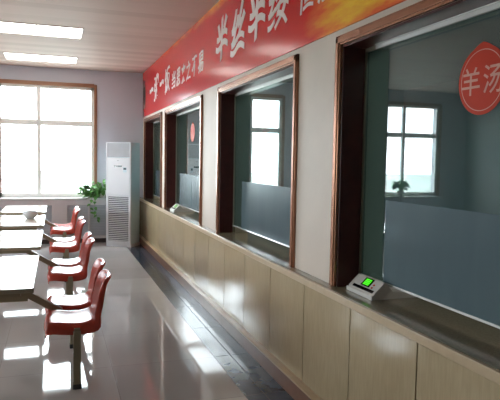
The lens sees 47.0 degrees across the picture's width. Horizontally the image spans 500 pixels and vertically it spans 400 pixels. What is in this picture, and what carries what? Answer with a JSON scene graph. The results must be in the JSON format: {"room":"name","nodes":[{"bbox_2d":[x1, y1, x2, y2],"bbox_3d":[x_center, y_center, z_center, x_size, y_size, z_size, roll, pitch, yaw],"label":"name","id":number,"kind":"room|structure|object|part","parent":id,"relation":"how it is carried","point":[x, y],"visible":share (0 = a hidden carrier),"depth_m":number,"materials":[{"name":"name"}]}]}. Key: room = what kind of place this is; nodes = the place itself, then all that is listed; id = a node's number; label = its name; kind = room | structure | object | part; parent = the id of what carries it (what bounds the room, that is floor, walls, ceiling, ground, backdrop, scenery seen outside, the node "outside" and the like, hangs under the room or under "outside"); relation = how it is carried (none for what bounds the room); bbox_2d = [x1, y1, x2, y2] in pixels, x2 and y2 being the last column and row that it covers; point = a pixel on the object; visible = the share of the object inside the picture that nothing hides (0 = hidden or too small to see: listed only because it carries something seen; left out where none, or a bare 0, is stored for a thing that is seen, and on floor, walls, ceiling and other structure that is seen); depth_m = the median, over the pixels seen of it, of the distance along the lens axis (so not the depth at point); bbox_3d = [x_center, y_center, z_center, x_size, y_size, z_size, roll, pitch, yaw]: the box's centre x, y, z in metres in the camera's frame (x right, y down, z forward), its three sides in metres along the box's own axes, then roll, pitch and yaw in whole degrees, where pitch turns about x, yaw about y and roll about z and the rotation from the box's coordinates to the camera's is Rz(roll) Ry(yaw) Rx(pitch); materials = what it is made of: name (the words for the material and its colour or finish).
{"room":"cafeteria","nodes":[
{"label":"cafeteria","id":0,"kind":"room"},
{"bbox_2d":[0,64,403,232],"bbox_3d":[-2.892,-0.824,10.941,13.250,3.200,0.240,0,4,-19],"label":"wall","id":1,"kind":"structure","parent":0,"point":[269,158],"depth_m":11.71,"materials":[{"name":"grey paint"}]},
{"bbox_2d":[0,79,140,199],"bbox_3d":[-3.325,-1.082,10.579,2.620,2.140,0.310,0,4,-19],"label":"window","id":2,"kind":"structure","parent":1,"relation":"in","point":[38,85],"depth_m":10.53,"materials":[{"name":"clear glass"},{"name":"brown wood"}]},
{"bbox_3d":[-3.708,-1.103,10.522,1.760,2.105,0.050,0,4,-19],"label":"casing","id":3,"kind":"part","parent":2,"relation":"part of","materials":[{"name":"brown wood"}]},
{"bbox_3d":[-3.334,-0.028,10.623,2.620,0.030,0.250,0,4,-19],"label":"sill","id":4,"kind":"part","parent":2,"relation":"part of","materials":[{"name":"white ceramic"}]},
{"bbox_2d":[77,179,105,221],"bbox_3d":[-2.917,0.011,10.655,0.607,0.820,0.372,0,4,-19],"label":"potted plant","id":5,"kind":"object","parent":2,"relation":"on","point":[87,190],"visible":0.98,"depth_m":10.60,"materials":[{"name":"green plant"}]},
{"bbox_2d":[0,233,484,399],"bbox_3d":[-0.681,1.304,4.763,13.450,0.120,13.650,0,4,-19],"label":"floor","id":6,"kind":"structure","parent":0,"point":[142,348],"depth_m":4.74,"materials":[{"name":"tile"}]},
{"bbox_2d":[0,205,79,258],"bbox_3d":[-3.597,0.510,9.213,1.667,0.752,1.296,0,4,-19],"label":"table","id":7,"kind":"object","parent":6,"relation":"on","point":[60,229],"visible":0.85,"depth_m":9.05,"materials":[{"name":"beige laminate"}]},
{"bbox_3d":[-3.594,0.326,9.201,1.005,0.313,0.048,0,4,-19],"label":"seat arm","id":8,"kind":"part","parent":7,"relation":"part of","materials":[{"name":"paint"}]},
{"bbox_3d":[-3.101,0.319,9.632,0.469,0.420,0.432,0,4,-19],"label":"seat","id":9,"kind":"part","parent":7,"relation":"part of","materials":[{"name":"red plastic"}]},
{"bbox_3d":[-2.941,0.354,9.160,0.469,0.420,0.432,0,4,-19],"label":"seat","id":10,"kind":"part","parent":7,"relation":"part of","materials":[{"name":"red plastic"}]},
{"bbox_2d":[0,215,85,281],"bbox_3d":[-3.027,0.635,7.532,1.667,0.752,1.296,0,4,-19],"label":"table","id":11,"kind":"object","parent":6,"relation":"on","point":[66,246],"visible":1,"depth_m":7.34,"materials":[{"name":"beige laminate"}]},
{"bbox_3d":[-3.022,0.313,7.510,0.480,0.036,1.120,0,4,-19],"label":"table frame","id":12,"kind":"part","parent":11,"relation":"part of","materials":[{"name":"paint"}]},
{"bbox_2d":[23,211,37,218],"bbox_3d":[-2.959,0.199,7.745,0.186,0.096,0.186,0,4,-19],"label":"bowl","id":13,"kind":"object","parent":11,"relation":"on","point":[27,214],"visible":1,"depth_m":7.68,"materials":[{"name":"white ceramic"}]},
{"bbox_3d":[-3.024,0.451,7.519,1.005,0.313,0.048,0,4,-19],"label":"seat arm","id":14,"kind":"part","parent":11,"relation":"part of","materials":[{"name":"paint"}]},
{"bbox_3d":[-2.531,0.445,7.951,0.469,0.420,0.432,0,4,-19],"label":"seat","id":15,"kind":"part","parent":11,"relation":"part of","materials":[{"name":"red plastic"}]},
{"bbox_3d":[-2.324,0.834,7.298,0.050,0.388,0.050,0,4,-19],"label":"leg","id":16,"kind":"part","parent":11,"relation":"part of","materials":[{"name":"paint"}]},
{"bbox_3d":[-2.370,0.480,7.478,0.469,0.420,0.432,0,4,-19],"label":"seat","id":17,"kind":"part","parent":11,"relation":"part of","materials":[{"name":"red plastic"}]},
{"bbox_2d":[0,230,94,294],"bbox_3d":[-2.457,0.761,5.851,1.667,0.752,1.296,0,4,-19],"label":"table","id":18,"kind":"object","parent":6,"relation":"on","point":[22,241],"visible":0.98,"depth_m":5.77,"materials":[{"name":"beige laminate"}]},
{"bbox_3d":[-2.451,0.438,5.828,0.480,0.036,1.120,0,4,-19],"label":"table frame","id":19,"kind":"part","parent":18,"relation":"part of","materials":[{"name":"paint"}]},
{"bbox_3d":[-2.454,0.577,5.838,1.005,0.313,0.048,0,4,-19],"label":"seat arm","id":20,"kind":"part","parent":18,"relation":"part of","materials":[{"name":"paint"}]},
{"bbox_3d":[-1.960,0.570,6.269,0.469,0.420,0.432,0,4,-19],"label":"seat","id":21,"kind":"part","parent":18,"relation":"part of","materials":[{"name":"red plastic"}]},
{"bbox_3d":[-1.754,0.960,5.617,0.050,0.388,0.050,0,4,-19],"label":"leg","id":22,"kind":"part","parent":18,"relation":"part of","materials":[{"name":"paint"}]},
{"bbox_3d":[-1.800,0.606,5.797,0.469,0.420,0.432,0,4,-19],"label":"seat","id":23,"kind":"part","parent":18,"relation":"part of","materials":[{"name":"red plastic"}]},
{"bbox_2d":[0,200,105,243],"bbox_3d":[-3.596,0.393,10.564,2.960,0.800,0.188,0,4,-19],"label":"radiator cover","id":24,"kind":"object","parent":6,"relation":"on","point":[58,211],"visible":0.38,"depth_m":10.57,"materials":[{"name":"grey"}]},
{"bbox_3d":[-3.788,0.384,10.430,0.370,0.570,0.042,0,4,-19],"label":"louvre panel","id":25,"kind":"part","parent":24,"relation":"part of","materials":[{"name":"grey plastic"}]},
{"bbox_3d":[-3.187,0.380,10.633,0.370,0.570,0.042,0,4,-19],"label":"louvre panel","id":26,"kind":"part","parent":24,"relation":"part of","materials":[{"name":"grey plastic"}]},
{"bbox_3d":[-2.801,0.377,10.764,0.375,0.570,0.042,0,4,-19],"label":"louvre panel","id":27,"kind":"part","parent":24,"relation":"part of","materials":[{"name":"grey plastic"}]},
{"bbox_2d":[0,255,111,389],"bbox_3d":[-1.887,0.887,4.169,1.667,0.752,1.296,0,4,-19],"label":"table","id":28,"kind":"object","parent":6,"relation":"on","point":[74,316],"visible":1,"depth_m":4.14,"materials":[{"name":"red plastic"}]},
{"bbox_3d":[-1.881,0.564,4.147,0.480,0.036,1.120,0,4,-19],"label":"table frame","id":29,"kind":"part","parent":28,"relation":"part of","materials":[{"name":"paint"}]},
{"bbox_3d":[-1.883,0.703,4.156,1.005,0.313,0.048,0,4,-19],"label":"seat arm","id":30,"kind":"part","parent":28,"relation":"part of","materials":[{"name":"paint"}]},
{"bbox_3d":[-1.390,0.696,4.588,0.469,0.420,0.432,0,4,-19],"label":"seat","id":31,"kind":"part","parent":28,"relation":"part of","materials":[{"name":"red plastic"}]},
{"bbox_3d":[-1.183,1.086,3.935,0.050,0.388,0.050,0,4,-19],"label":"leg","id":32,"kind":"part","parent":28,"relation":"part of","materials":[{"name":"paint"}]},
{"bbox_3d":[-1.230,0.731,4.115,0.469,0.420,0.432,0,4,-19],"label":"seat","id":33,"kind":"part","parent":28,"relation":"part of","materials":[{"name":"red plastic"}]},
{"bbox_2d":[106,142,139,247],"bbox_3d":[-2.285,-0.102,10.353,0.498,1.860,0.352,2,4,17],"label":"air conditioner","id":34,"kind":"object","parent":6,"relation":"on","point":[122,158],"visible":1,"depth_m":10.21,"materials":[{"name":"white plastic"}]},
{"bbox_2d":[107,195,129,243],"bbox_3d":[-2.340,0.345,10.234,0.446,0.860,0.027,2,4,17],"label":"grille","id":35,"kind":"object","parent":34,"relation":"attached to","point":[118,206],"depth_m":10.23,"materials":[{"name":"plastic"}]},
{"bbox_3d":[-2.327,-0.419,10.178,0.442,0.665,0.024,2,4,17],"label":"panel","id":36,"kind":"part","parent":34,"relation":"part of","materials":[{"name":"white plastic"}]},
{"bbox_3d":[-2.319,-0.882,10.148,0.442,0.243,0.020,2,4,17],"label":"air outlet panel","id":37,"kind":"part","parent":34,"relation":"part of","materials":[{"name":"grey plastic"}]},
{"bbox_2d":[127,244,293,399],"bbox_3d":[-0.033,1.266,4.953,0.700,0.052,13.200,0,4,-19],"label":"trim","id":38,"kind":"structure","parent":6,"relation":"on","point":[250,377],"depth_m":5.04,"materials":[{"name":"tile"}]},
{"bbox_2d":[139,198,499,399],"bbox_3d":[0.176,0.829,4.994,0.552,0.825,13.185,0,4,-19],"label":"counter","id":39,"kind":"object","parent":38,"relation":"on","point":[318,340],"depth_m":3.55,"materials":[{"name":"wood"}]},
{"bbox_2d":[170,204,192,211],"bbox_3d":[-0.988,0.099,8.438,0.319,0.118,0.286,0,4,-19],"label":"card reader","id":40,"kind":"object","parent":39,"relation":"on","point":[176,208],"visible":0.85,"depth_m":8.31,"materials":[{"name":"white plastic"}]},
{"bbox_3d":[-0.064,1.179,4.939,0.057,0.122,13.185,0,4,-19],"label":"skirting","id":41,"kind":"part","parent":39,"relation":"part of","materials":[{"name":"brown tile"}]},
{"bbox_2d":[347,273,414,300],"bbox_3d":[0.771,0.481,3.330,0.319,0.118,0.286,0,4,-19],"label":"card reader","id":42,"kind":"object","parent":39,"relation":"on","point":[368,287],"visible":0.85,"depth_m":3.22,"materials":[{"name":"white plastic"}]},
{"bbox_2d":[0,0,499,89],"bbox_3d":[-0.624,-2.023,4.533,13.450,0.150,13.650,0,4,-19],"label":"ceiling","id":43,"kind":"structure","parent":0,"point":[129,36],"depth_m":7.76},
{"bbox_2d":[3,52,77,63],"bbox_3d":[-3.430,-2.331,9.460,1.130,0.009,0.680,0,4,-19],"label":"recessed light","id":44,"kind":"object","parent":43,"relation":"in","point":[8,55],"visible":1,"depth_m":9.43,"materials":[{"name":"white plastic"}]},
{"bbox_2d":[0,21,83,38],"bbox_3d":[-2.728,-2.174,7.360,1.130,0.009,0.680,0,4,-19],"label":"recessed light","id":45,"kind":"object","parent":43,"relation":"in","point":[5,27],"visible":1,"depth_m":7.35,"materials":[{"name":"white plastic"}]},
{"bbox_2d":[143,0,499,282],"bbox_3d":[0.205,-0.767,4.882,0.310,2.375,13.200,0,4,-19],"label":"wall","id":46,"kind":"structure","parent":0,"point":[316,58],"depth_m":3.81,"materials":[{"name":"beige paint"}]},
{"bbox_2d":[144,112,161,205],"bbox_3d":[-1.555,-0.713,10.040,0.336,1.498,1.851,0,4,-19],"label":"window","id":47,"kind":"structure","parent":46,"relation":"in","point":[153,126],"depth_m":10.82,"materials":[{"name":"brown wood"}]},
{"bbox_3d":[-1.512,-0.266,9.950,0.001,0.469,1.435,0,4,-19],"label":"frosted pane","id":48,"kind":"part","parent":47,"relation":"part of","materials":[{"name":"grey glass"}]},
{"bbox_2d":[164,94,202,224],"bbox_3d":[-0.787,-0.544,7.775,0.336,1.498,2.336,0,4,-19],"label":"window","id":49,"kind":"structure","parent":46,"relation":"in","point":[176,190],"depth_m":8.76,"materials":[{"name":"brown wood"}]},
{"bbox_3d":[-0.744,-0.096,7.685,0.001,0.469,1.920,0,4,-19],"label":"frosted pane","id":50,"kind":"part","parent":49,"relation":"part of","materials":[{"name":"grey glass"}]},
{"bbox_2d":[190,122,194,141],"bbox_3d":[-0.775,-0.916,7.756,0.002,0.262,0.250,0,4,-19],"label":"round sticker","id":51,"kind":"object","parent":49,"relation":"attached to","point":[192,132],"visible":1,"depth_m":7.76,"materials":[{"name":"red plastic"}]},
{"bbox_2d":[216,54,298,266],"bbox_3d":[0.136,-0.341,5.054,0.336,1.498,2.056,0,4,-19],"label":"window","id":52,"kind":"structure","parent":46,"relation":"in","point":[241,201],"depth_m":5.54,"materials":[{"name":"brown wood"}]},
{"bbox_3d":[0.179,0.107,4.965,0.001,0.469,1.640,0,4,-19],"label":"frosted pane","id":53,"kind":"part","parent":52,"relation":"part of","materials":[{"name":"grey glass"}]},
{"bbox_2d":[143,0,405,117],"bbox_3d":[-0.351,-1.622,5.995,0.017,0.834,10.580,0,4,-19],"label":"banner","id":54,"kind":"object","parent":46,"relation":"attached to","point":[233,38],"visible":1,"depth_m":5.25,"materials":[{"name":"red fabric"}]},
{"bbox_2d":[329,0,499,328],"bbox_3d":[0.988,-0.153,2.541,0.336,1.498,2.106,0,4,-19],"label":"window","id":55,"kind":"structure","parent":46,"relation":"in","point":[426,257],"depth_m":3.17,"materials":[{"name":"brown wood"}]},
{"bbox_3d":[0.842,-0.152,2.492,0.028,1.498,2.106,0,4,-19],"label":"copper casing","id":56,"kind":"part","parent":55,"relation":"part of","materials":[{"name":"wood"}]},
{"bbox_3d":[1.031,0.295,2.452,0.001,0.469,1.690,0,4,-19],"label":"frosted pane","id":57,"kind":"part","parent":55,"relation":"part of","materials":[{"name":"grey glass"}]},
{"bbox_2d":[459,41,499,114],"bbox_3d":[1.008,-0.529,2.499,0.002,0.315,0.300,0,4,-19],"label":"round sticker","id":58,"kind":"object","parent":55,"relation":"attached to","point":[479,80],"visible":1,"depth_m":2.50,"materials":[{"name":"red plastic"}]},
{"bbox_2d":[400,80,499,248],"bbox_3d":[5.622,-0.392,6.773,0.200,3.200,13.650,0,4,-19],"label":"wall","id":59,"kind":"structure","parent":0,"point":[451,153],"depth_m":11.40,"materials":[{"name":"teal paint"}]},
{"label":"outside","id":60,"kind":"structure","parent":0,"visible":0},
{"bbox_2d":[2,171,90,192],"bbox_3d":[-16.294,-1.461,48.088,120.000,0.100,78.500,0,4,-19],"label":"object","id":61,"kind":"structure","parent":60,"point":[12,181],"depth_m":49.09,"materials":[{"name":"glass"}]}
]}

